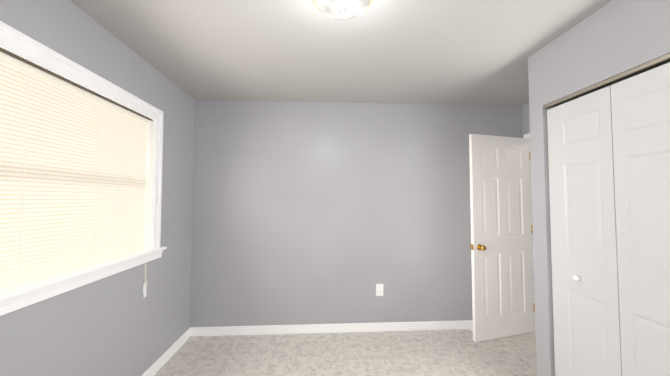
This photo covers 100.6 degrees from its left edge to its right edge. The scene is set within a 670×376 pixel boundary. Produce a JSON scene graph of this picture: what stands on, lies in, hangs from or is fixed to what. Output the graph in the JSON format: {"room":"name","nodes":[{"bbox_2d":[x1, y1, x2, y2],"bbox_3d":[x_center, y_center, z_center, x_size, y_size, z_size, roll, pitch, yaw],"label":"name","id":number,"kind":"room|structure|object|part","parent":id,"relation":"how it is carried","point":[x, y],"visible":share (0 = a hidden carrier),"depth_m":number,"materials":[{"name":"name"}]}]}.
{"room":"empty bedroom","nodes":[
{"label":"empty bedroom","id":0,"kind":"room"},
{"bbox_2d":[0,0,194,375],"bbox_3d":[-1.457,0.223,1.223,0.140,2.440,3.316,0,-2,-3],"label":"wall","id":1,"kind":"structure","parent":0,"point":[117,324],"depth_m":1.80,"materials":[{"name":"grey paint"}]},
{"bbox_2d":[0,44,154,249],"bbox_3d":[-1.444,-0.070,1.337,0.107,1.035,1.740,0,-2,-3],"label":"liner","id":2,"kind":"object","parent":1,"relation":"attached to","point":[149,191],"visible":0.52,"depth_m":2.18,"materials":[{"name":"white wood"}]},
{"bbox_2d":[0,47,153,120],"bbox_3d":[-1.431,-0.556,1.357,0.073,0.034,1.710,0,-2,-3],"label":"blind headrail","id":3,"kind":"object","parent":2,"relation":"attached to","point":[54,74],"visible":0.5,"depth_m":1.45,"materials":[{"name":"brown"}]},
{"bbox_2d":[0,21,163,315],"bbox_3d":[-1.413,-0.070,1.339,0.089,1.205,1.970,0,-2,-3],"label":"window","id":4,"kind":"structure","parent":1,"relation":"in","point":[13,39],"depth_m":1.54,"materials":[{"name":"white wood"}]},
{"bbox_2d":[19,68,28,283],"bbox_3d":[-1.422,-0.062,1.272,0.002,0.989,0.002,0,-2,-3],"label":"blind cord","id":5,"kind":"object","parent":4,"relation":"hanging from","point":[28,68],"depth_m":1.27,"materials":[{"name":"white fabric"}]},
{"bbox_2d":[0,61,147,287],"bbox_3d":[-1.438,-0.047,1.337,0.010,0.987,1.700,0,-2,-3],"label":"window blind slats","id":6,"kind":"object","parent":4,"relation":"hanging from","point":[63,185],"visible":1,"depth_m":1.48,"materials":[{"name":"beige plastic"}]},
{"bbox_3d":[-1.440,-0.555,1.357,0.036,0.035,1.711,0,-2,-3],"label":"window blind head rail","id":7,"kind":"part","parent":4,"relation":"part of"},
{"bbox_3d":[-1.381,0.502,1.318,0.024,0.060,1.970,0,-2,-3],"label":"window apron","id":8,"kind":"part","parent":4,"relation":"part of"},
{"bbox_2d":[93,105,98,262],"bbox_3d":[-1.444,-0.046,1.683,0.002,0.989,0.002,0,-2,-3],"label":"blind cord","id":9,"kind":"object","parent":4,"relation":"hanging from","point":[96,178],"depth_m":1.68,"materials":[{"name":"white fabric"}]},
{"bbox_3d":[-1.432,0.093,2.123,0.002,1.211,0.014,0,-2,-3],"label":"blind cord","id":10,"kind":"object","parent":4,"relation":"hanging from","visible":0},
{"bbox_2d":[143,277,146,297],"bbox_3d":[-1.430,0.748,2.094,0.006,0.150,0.042,0,-2,-3],"label":"tag","id":11,"kind":"object","parent":10,"relation":"hanging from","point":[144,285],"visible":1,"depth_m":2.09,"materials":[{"name":"beige plastic"}]},
{"bbox_2d":[0,246,166,302],"bbox_3d":[-1.456,0.459,1.316,0.128,0.023,1.739,0,-2,-3],"label":"window sill","id":12,"kind":"structure","parent":1,"relation":"attached to","point":[48,279],"depth_m":1.46,"materials":[{"name":"white wood"}]},
{"bbox_2d":[141,327,190,375],"bbox_3d":[-1.381,1.398,1.181,0.013,0.089,3.316,0,-2,-3],"label":"baseboard","id":13,"kind":"structure","parent":1,"relation":"attached to","point":[158,364],"depth_m":2.39,"materials":[{"name":"white"}]},
{"bbox_2d":[70,0,611,105],"bbox_3d":[0.999,-1.041,1.409,5.380,0.100,3.916,0,-2,-3],"label":"ceiling","id":14,"kind":"structure","parent":0,"point":[464,52],"depth_m":1.90,"materials":[{"name":"grey paint"}]},
{"bbox_2d":[313,0,372,20],"bbox_3d":[0.037,-0.907,1.332,0.294,0.173,0.294,0,-2,-3],"label":"ceiling light","id":15,"kind":"object","parent":14,"relation":"attached to","point":[342,10],"visible":1,"depth_m":1.32,"materials":[{"name":"white glass"}]},
{"bbox_2d":[154,329,536,375],"bbox_3d":[0.999,1.497,1.308,5.380,0.100,3.916,0,-2,-3],"label":"floor","id":16,"kind":"structure","parent":0,"point":[457,352],"depth_m":2.48,"materials":[{"name":"carpet"}]},
{"bbox_2d":[190,100,521,326],"bbox_3d":[0.994,0.296,3.078,5.200,2.440,0.120,0,-2,-3],"label":"wall","id":17,"kind":"structure","parent":0,"point":[303,213],"depth_m":2.96,"materials":[{"name":"grey paint"}]},
{"bbox_2d":[191,320,472,335],"bbox_3d":[0.315,1.467,2.927,3.566,0.089,0.013,0,-2,-3],"label":"baseboard","id":18,"kind":"structure","parent":17,"relation":"attached to","point":[319,328],"depth_m":2.90,"materials":[{"name":"white wood"}]},
{"bbox_2d":[376,284,382,295],"bbox_3d":[0.475,1.082,2.953,0.078,0.124,0.009,0,-2,-3],"label":"duplex electrical outlet","id":19,"kind":"object","parent":17,"relation":"attached to","point":[379,289],"visible":1,"depth_m":2.95,"materials":[{"name":"white plastic"}]},
{"bbox_2d":[521,103,535,331],"bbox_3d":[2.176,0.276,2.568,0.140,2.440,1.029,0,-2,-3],"label":"wall","id":20,"kind":"structure","parent":0,"point":[525,122],"depth_m":3.01,"materials":[{"name":"grey paint"}]},
{"bbox_2d":[469,134,534,341],"bbox_3d":[1.714,0.481,2.856,0.775,2.030,0.180,1,-2,-17],"label":"entry door","id":21,"kind":"structure","parent":20,"relation":"in","point":[503,304],"depth_m":2.83,"materials":[{"name":"white painted wood"},{"name":"polished brass"}]},
{"bbox_3d":[1.432,0.582,2.707,0.064,0.064,0.070,1,-2,-17],"label":"knob","id":22,"kind":"part","parent":21,"relation":"part of","materials":[{"name":"gold metal"}]},
{"bbox_3d":[2.174,0.446,2.589,0.140,2.102,0.891,0,-2,-3],"label":"door casing trim","id":23,"kind":"part","parent":20,"relation":"part of","materials":[{"name":"white wood"}]},
{"bbox_2d":[528,0,669,375],"bbox_3d":[1.552,0.209,0.874,0.120,2.440,2.287,0,-2,-3],"label":"wall","id":24,"kind":"structure","parent":0,"point":[612,38],"depth_m":1.75,"materials":[{"name":"grey paint"}]},
{"bbox_2d":[547,86,621,375],"bbox_3d":[1.467,0.452,1.667,0.065,1.992,0.415,0,-2,-3],"label":"closet door","id":25,"kind":"structure","parent":24,"relation":"in","point":[586,317],"depth_m":1.64,"materials":[{"name":"white wood"}]},
{"bbox_3d":[1.451,0.540,1.667,0.035,0.035,0.035,0,-2,-3],"label":"knob","id":26,"kind":"part","parent":25,"relation":"part of","materials":[{"name":"white"}]},
{"bbox_2d":[544,53,669,108],"bbox_3d":[1.511,-0.594,1.079,0.042,0.020,1.696,0,-2,-3],"label":"track rail","id":27,"kind":"object","parent":24,"relation":"attached to","point":[661,60],"visible":1,"depth_m":1.47,"materials":[{"name":"silver metal"}]},
{"bbox_2d":[611,62,669,375],"bbox_3d":[1.507,0.435,1.250,0.030,1.992,0.415,0,-2,-3],"label":"closet door","id":28,"kind":"structure","parent":24,"relation":"in","point":[640,106],"depth_m":1.34,"materials":[{"name":"white wood"}]},
{"bbox_2d":[553,61,669,107],"bbox_3d":[1.954,0.207,0.836,0.770,2.440,2.166,0,-2,-3],"label":"wall","id":29,"kind":"structure","parent":0,"point":[614,83],"depth_m":1.51,"materials":[{"name":"grey paint"}]}
]}

